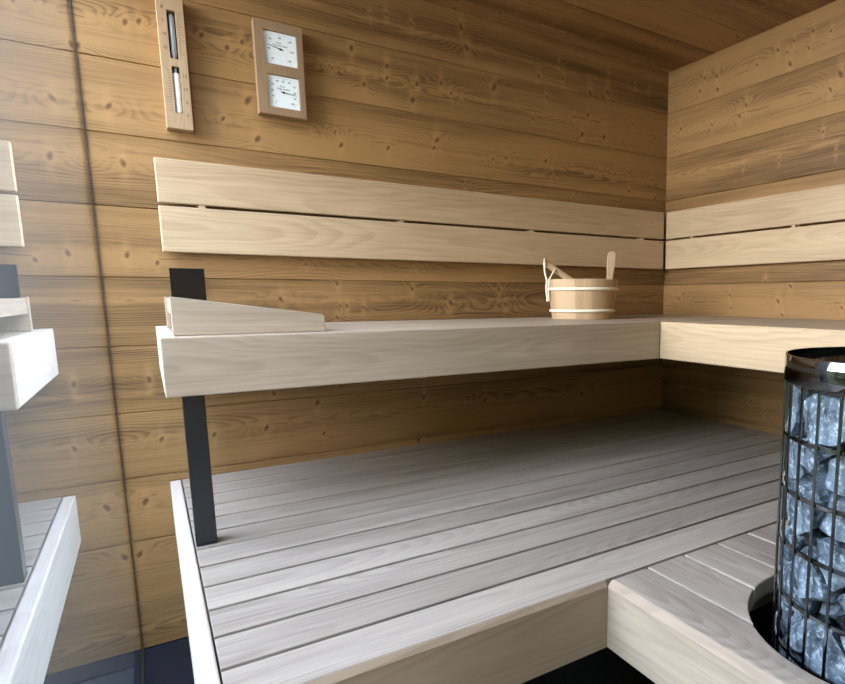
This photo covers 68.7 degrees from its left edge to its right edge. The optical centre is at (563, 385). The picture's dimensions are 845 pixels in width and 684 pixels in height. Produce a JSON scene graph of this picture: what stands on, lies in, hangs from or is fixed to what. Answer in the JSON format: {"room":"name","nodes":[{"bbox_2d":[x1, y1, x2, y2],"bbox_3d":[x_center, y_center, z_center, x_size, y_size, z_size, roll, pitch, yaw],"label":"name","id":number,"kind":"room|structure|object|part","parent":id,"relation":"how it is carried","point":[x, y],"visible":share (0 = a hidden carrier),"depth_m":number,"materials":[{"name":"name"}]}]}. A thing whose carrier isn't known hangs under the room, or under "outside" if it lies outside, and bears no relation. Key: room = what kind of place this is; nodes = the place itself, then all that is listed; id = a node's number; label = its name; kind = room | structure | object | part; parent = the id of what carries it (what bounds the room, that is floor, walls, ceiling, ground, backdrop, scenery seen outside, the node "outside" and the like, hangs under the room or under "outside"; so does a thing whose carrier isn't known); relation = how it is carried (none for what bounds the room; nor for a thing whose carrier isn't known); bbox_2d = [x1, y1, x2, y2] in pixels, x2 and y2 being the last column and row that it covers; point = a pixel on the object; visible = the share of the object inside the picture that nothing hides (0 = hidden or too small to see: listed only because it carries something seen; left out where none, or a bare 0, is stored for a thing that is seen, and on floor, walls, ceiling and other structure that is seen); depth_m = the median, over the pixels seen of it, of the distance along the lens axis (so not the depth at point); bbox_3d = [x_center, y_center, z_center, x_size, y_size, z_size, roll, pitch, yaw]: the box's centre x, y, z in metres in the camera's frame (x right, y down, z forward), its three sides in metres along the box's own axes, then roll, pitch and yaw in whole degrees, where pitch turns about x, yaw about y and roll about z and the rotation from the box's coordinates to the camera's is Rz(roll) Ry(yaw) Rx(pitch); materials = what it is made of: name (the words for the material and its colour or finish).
{"room":"spa","nodes":[
{"label":"spa","id":0,"kind":"room"},
{"bbox_2d":[0,0,142,683],"bbox_3d":[-0.457,-0.049,0.483,0.010,1.999,2.750,-6,10,-34],"label":"wall","id":1,"kind":"structure","parent":0,"point":[69,613],"depth_m":0.70,"materials":[{"name":"clear glass"}]},
{"bbox_2d":[70,2,142,645],"bbox_3d":[-1.236,-0.213,1.603,0.002,1.999,0.004,-6,10,-34],"label":"trim","id":2,"kind":"structure","parent":1,"relation":"attached to","point":[70,2],"depth_m":1.60,"materials":[{"name":"black wood"}]},
{"bbox_2d":[142,649,143,683],"bbox_3d":[-0.453,0.948,0.630,0.014,0.024,2.745,-6,10,-34],"label":"trim","id":3,"kind":"structure","parent":1,"relation":"attached to","point":[143,649],"depth_m":1.64,"materials":[{"name":"black"}]},
{"bbox_2d":[69,0,668,648],"bbox_3d":[-0.387,-0.312,2.223,2.138,2.011,0.060,-6,10,-34],"label":"wall","id":4,"kind":"structure","parent":0,"point":[408,92],"depth_m":1.94,"materials":[{"name":"brown wood"}]},
{"bbox_2d":[155,0,193,132],"bbox_3d":[-1.055,-0.869,1.613,0.061,0.339,0.036,-6,10,-34],"label":"timer","id":5,"kind":"object","parent":4,"relation":"attached to","point":[169,13],"visible":1,"depth_m":1.60,"materials":[{"name":"brown wood"}]},
{"bbox_3d":[-1.049,-0.930,1.599,0.013,0.125,0.013,4,10,28],"label":"glass bulb","id":6,"kind":"part","parent":5,"relation":"part of","materials":[{"name":"grey"}]},
{"bbox_2d":[251,17,306,121],"bbox_3d":[-0.838,-0.926,1.758,0.129,0.256,0.034,-6,10,-34],"label":"thermometer","id":7,"kind":"object","parent":4,"relation":"attached to","point":[277,47],"visible":1,"depth_m":1.75,"materials":[{"name":"brown wood"}]},
{"bbox_2d":[154,157,663,268],"bbox_3d":[-0.335,-0.571,2.163,1.888,0.249,0.034,-6,10,-34],"label":"backrest","id":8,"kind":"object","parent":4,"relation":"attached to","point":[200,229],"visible":1,"depth_m":1.96,"materials":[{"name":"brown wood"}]},
{"bbox_2d":[156,314,763,397],"bbox_3d":[-0.164,-0.153,1.980,1.958,0.120,0.621,-6,10,-34],"label":"bench","id":9,"kind":"object","parent":4,"relation":"attached to","point":[359,351],"visible":0.75,"depth_m":1.46,"materials":[{"name":"beige wood"}]},
{"bbox_2d":[169,268,206,300],"bbox_3d":[-1.015,-0.237,1.615,0.080,0.156,0.012,-6,10,-34],"label":"metal plate","id":10,"kind":"object","parent":9,"relation":"on","point":[189,283],"visible":0.51,"depth_m":1.60,"materials":[{"name":"black metal"}]},
{"bbox_2d":[164,296,324,335],"bbox_3d":[-0.807,-0.180,1.486,0.300,0.081,0.430,-6,10,-34],"label":"headrest cover","id":11,"kind":"object","parent":9,"relation":"on","point":[186,317],"visible":1,"depth_m":1.29,"materials":[{"name":"beige wood"}]},
{"bbox_3d":[-0.924,-0.205,1.653,0.300,0.081,0.020,-6,10,-34],"label":"panel","id":12,"kind":"part","parent":11,"relation":"part of","materials":[{"name":"beige wood"}]},
{"bbox_2d":[542,258,618,319],"bbox_3d":[0.066,-0.356,2.194,0.271,0.218,0.266,-6,10,-34],"label":"bucket","id":13,"kind":"object","parent":9,"relation":"on","point":[569,298],"visible":1,"depth_m":2.10,"materials":[{"name":"beige wood"}]},
{"bbox_3d":[-0.061,-0.383,2.168,0.049,0.158,0.046,6,10,36],"label":"cord","id":14,"kind":"part","parent":13,"relation":"part of","materials":[{"name":"white fabric"}]},
{"bbox_3d":[-0.017,-0.412,2.182,0.128,0.099,0.018,-1,8,-6],"label":"handle","id":15,"kind":"part","parent":13,"relation":"part of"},
{"bbox_2d":[606,251,615,278],"bbox_3d":[0.126,-0.377,2.206,0.110,0.231,0.088,-6,10,-34],"label":"ladle","id":16,"kind":"object","parent":13,"relation":"in","point":[611,257],"visible":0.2,"depth_m":2.19,"materials":[{"name":"brown wood"}]},
{"bbox_2d":[144,614,781,683],"bbox_3d":[0.414,0.891,1.227,2.141,0.080,2.860,-6,10,-34],"label":"floor","id":17,"kind":"structure","parent":0,"point":[170,662],"depth_m":1.69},
{"bbox_2d":[170,409,789,683],"bbox_3d":[0.004,0.512,1.832,1.961,0.493,1.213,-6,10,-34],"label":"bench","id":18,"kind":"object","parent":17,"relation":"on","point":[491,558],"visible":0.82,"depth_m":1.30,"materials":[{"name":"grey wood"}]},
{"bbox_2d":[181,395,217,546],"bbox_3d":[-0.781,0.179,1.278,0.040,0.330,0.040,-6,10,-34],"label":"support post","id":19,"kind":"object","parent":18,"relation":"on","point":[194,408],"visible":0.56,"depth_m":1.26,"materials":[{"name":"black metal"}]},
{"bbox_2d":[607,519,828,683],"bbox_3d":[0.942,0.625,1.064,1.306,0.493,1.136,-6,10,-34],"label":"bench","id":20,"kind":"object","parent":17,"relation":"on","point":[686,619],"visible":0.7,"depth_m":1.05,"materials":[{"name":"beige wood"}]},
{"bbox_2d":[770,347,844,683],"bbox_3d":[0.522,0.416,0.974,0.348,0.932,0.348,7,11,39],"label":"heater","id":21,"kind":"object","parent":17,"relation":"on","point":[821,369],"visible":0.71,"depth_m":0.90,"materials":[{"name":"grey metal"}]},
{"bbox_3d":[0.367,0.415,1.048,0.003,0.890,0.005,4,9,25],"label":"rod","id":22,"kind":"part","parent":21,"relation":"part of","materials":[{"name":"black metal"}]},
{"bbox_3d":[0.355,0.420,1.014,0.003,0.890,0.005,2,9,13],"label":"rod","id":23,"kind":"part","parent":21,"relation":"part of","materials":[{"name":"black metal"}]},
{"bbox_3d":[0.386,0.410,1.078,0.005,0.890,0.004,-6,10,-34],"label":"rod","id":24,"kind":"part","parent":21,"relation":"part of","materials":[{"name":"black metal"}]},
{"bbox_3d":[0.351,0.425,0.979,0.005,0.890,0.005,-6,10,-34],"label":"rod","id":25,"kind":"part","parent":21,"relation":"part of","materials":[{"name":"black metal"}]},
{"bbox_2d":[780,598,793,637],"bbox_3d":[0.415,0.402,1.056,0.100,0.108,0.065,-6,10,-34],"label":"stone","id":26,"kind":"object","parent":21,"relation":"in","point":[784,619],"visible":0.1,"depth_m":1.04,"materials":[{"name":"grey stone"}]},
{"bbox_2d":[786,478,793,516],"bbox_3d":[0.414,0.202,0.998,0.081,0.071,0.073,3,9,21],"label":"stone","id":27,"kind":"object","parent":21,"relation":"in","point":[789,479],"visible":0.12,"depth_m":1.00,"materials":[{"name":"grey stone"}]},
{"bbox_2d":[788,435,819,482],"bbox_3d":[0.412,0.121,0.987,0.088,0.085,0.095,-6,10,-34],"label":"stone","id":28,"kind":"object","parent":27,"relation":"on","point":[805,475],"visible":0.16,"depth_m":0.98,"materials":[{"name":"grey stone"}]},
{"bbox_2d":[787,384,835,435],"bbox_3d":[0.384,0.040,0.964,0.095,0.086,0.084,-6,10,-34],"label":"stone","id":29,"kind":"object","parent":28,"relation":"on","point":[796,401],"visible":0.32,"depth_m":0.93,"materials":[{"name":"grey stone"}]},
{"bbox_2d":[778,640,805,658],"bbox_3d":[0.414,0.465,1.025,0.092,0.072,0.069,3,9,18],"label":"stone","id":30,"kind":"object","parent":21,"relation":"on","point":[783,641],"visible":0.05,"depth_m":1.00,"materials":[{"name":"grey stone"}]},
{"bbox_2d":[781,649,806,671],"bbox_3d":[0.390,0.473,0.946,0.078,0.076,0.086,2,9,11],"label":"stone","id":31,"kind":"object","parent":21,"relation":"on","point":[783,653],"visible":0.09,"depth_m":0.96,"materials":[{"name":"grey stone"}]},
{"bbox_3d":[0.354,0.430,0.943,0.003,0.890,0.005,-2,9,-11],"label":"rod","id":32,"kind":"part","parent":21,"relation":"part of","materials":[{"name":"black metal"}]},
{"bbox_2d":[787,480,833,534],"bbox_3d":[0.393,0.195,0.925,0.076,0.085,0.078,2,9,12],"label":"stone","id":33,"kind":"object","parent":21,"relation":"in","point":[822,495],"visible":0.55,"depth_m":0.91,"materials":[{"name":"grey stone"}]},
{"bbox_2d":[792,438,844,484],"bbox_3d":[0.397,0.110,0.916,0.074,0.078,0.089,0,8,-3],"label":"stone","id":34,"kind":"object","parent":33,"relation":"on","point":[807,453],"visible":0.45,"depth_m":0.89,"materials":[{"name":"grey stone"}]},
{"bbox_2d":[803,392,844,447],"bbox_3d":[0.394,0.051,0.872,0.063,0.080,0.102,-6,10,-34],"label":"stone","id":35,"kind":"object","parent":34,"relation":"on","point":[830,402],"visible":0.82,"depth_m":0.86,"materials":[{"name":"grey stone"}]},
{"bbox_3d":[0.364,0.435,0.909,0.003,0.890,0.005,-4,9,-23],"label":"rod","id":36,"kind":"part","parent":21,"relation":"part of","materials":[{"name":"black metal"}]},
{"bbox_2d":[786,611,837,652],"bbox_3d":[0.409,0.406,0.974,0.092,0.084,0.072,1,8,5],"label":"stone","id":37,"kind":"object","parent":21,"relation":"in","point":[796,620],"visible":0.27,"depth_m":0.96,"materials":[{"name":"grey stone"}]},
{"bbox_2d":[782,552,822,616],"bbox_3d":[0.396,0.330,0.987,0.066,0.085,0.133,2,9,11],"label":"stone","id":38,"kind":"object","parent":37,"relation":"on","point":[813,606],"visible":0.32,"depth_m":0.95,"materials":[{"name":"grey stone"}]},
{"bbox_2d":[785,526,830,557],"bbox_3d":[0.399,0.252,0.981,0.070,0.071,0.077,1,8,7],"label":"stone","id":39,"kind":"object","parent":38,"relation":"on","point":[802,541],"visible":0.34,"depth_m":0.95,"materials":[{"name":"grey stone"}]},
{"bbox_2d":[790,546,843,602],"bbox_3d":[0.406,0.289,0.913,0.090,0.087,0.076,0,8,-1],"label":"stone","id":40,"kind":"object","parent":21,"relation":"in","point":[818,586],"visible":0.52,"depth_m":0.90,"materials":[{"name":"grey stone"}]},
{"bbox_2d":[795,619,844,683],"bbox_3d":[0.414,0.406,0.908,0.076,0.101,0.111,-6,10,-34],"label":"stone","id":41,"kind":"object","parent":21,"relation":"in","point":[835,659],"visible":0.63,"depth_m":0.89,"materials":[{"name":"grey stone"}]},
{"bbox_2d":[816,537,844,591],"bbox_3d":[0.421,0.264,0.866,0.065,0.072,0.090,-6,10,-34],"label":"stone","id":42,"kind":"object","parent":21,"relation":"in","point":[823,545],"visible":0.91,"depth_m":0.86,"materials":[{"name":"grey stone"}]},
{"bbox_2d":[820,493,844,542],"bbox_3d":[0.420,0.195,0.864,0.073,0.068,0.072,-6,10,-34],"label":"stone","id":43,"kind":"object","parent":42,"relation":"on","point":[826,524],"visible":0.68,"depth_m":0.86,"materials":[{"name":"grey stone"}]},
{"bbox_2d":[819,587,844,622],"bbox_3d":[0.437,0.331,0.906,0.087,0.076,0.087,-6,10,-34],"label":"stone","id":44,"kind":"object","parent":21,"relation":"in","point":[836,612],"visible":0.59,"depth_m":0.90,"materials":[{"name":"grey stone"}]},
{"bbox_3d":[0.382,0.440,0.878,0.003,0.890,0.005,-6,10,-34],"label":"rod","id":45,"kind":"part","parent":21,"relation":"part of","materials":[{"name":"black metal"}]},
{"bbox_2d":[826,456,844,496],"bbox_3d":[0.430,0.117,0.844,0.080,0.081,0.084,-6,10,-34],"label":"stone","id":46,"kind":"object","parent":21,"relation":"in","point":[830,479],"visible":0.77,"depth_m":0.84,"materials":[{"name":"grey stone"}]},
{"bbox_2d":[836,620,844,628],"bbox_3d":[0.471,0.387,0.947,0.071,0.071,0.094,-6,10,-34],"label":"stone","id":47,"kind":"object","parent":21,"relation":"in","point":[842,625],"visible":0.18,"depth_m":0.94,"materials":[{"name":"grey stone"}]},
{"bbox_2d":[422,0,836,72],"bbox_3d":[0.373,-1.157,0.936,2.211,0.060,2.922,-6,10,-34],"label":"ceiling","id":48,"kind":"structure","parent":0,"point":[668,36],"depth_m":2.13,"materials":[{"name":"brown wood"}]},
{"bbox_2d":[661,0,844,435],"bbox_3d":[1.257,-0.236,1.693,0.060,2.011,2.805,-6,10,-34],"label":"wall","id":49,"kind":"structure","parent":0,"point":[762,114],"depth_m":2.33,"materials":[{"name":"brown wood"}]},
{"bbox_2d":[660,318,844,372],"bbox_3d":[1.056,-0.070,1.405,0.616,0.120,1.726,-6,10,-34],"label":"bench","id":50,"kind":"object","parent":49,"relation":"attached to","point":[755,344],"visible":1,"depth_m":1.70,"materials":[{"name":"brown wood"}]},
{"bbox_2d":[665,183,844,268],"bbox_3d":[1.131,-0.512,1.751,0.034,0.249,2.308,-6,10,-34],"label":"backrest","id":51,"kind":"object","parent":49,"relation":"attached to","point":[822,242],"visible":1,"depth_m":2.26,"materials":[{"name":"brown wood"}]},
{"bbox_3d":[0.487,0.471,0.843,0.082,0.112,0.093,-6,10,-34],"label":"stone","id":52,"kind":"object","parent":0,"visible":0},
{"bbox_2d":[840,628,844,648],"bbox_3d":[0.457,0.385,0.856,0.088,0.083,0.094,-6,10,-34],"label":"stone","id":53,"kind":"object","parent":52,"relation":"on","point":[842,637],"visible":0.77,"depth_m":0.86,"materials":[{"name":"grey stone"}]},
{"bbox_2d":[838,593,844,611],"bbox_3d":[0.446,0.297,0.851,0.096,0.089,0.065,5,10,29],"label":"stone","id":54,"kind":"object","parent":53,"relation":"on","point":[841,599],"visible":1,"depth_m":0.86,"materials":[{"name":"grey stone"}]}
]}

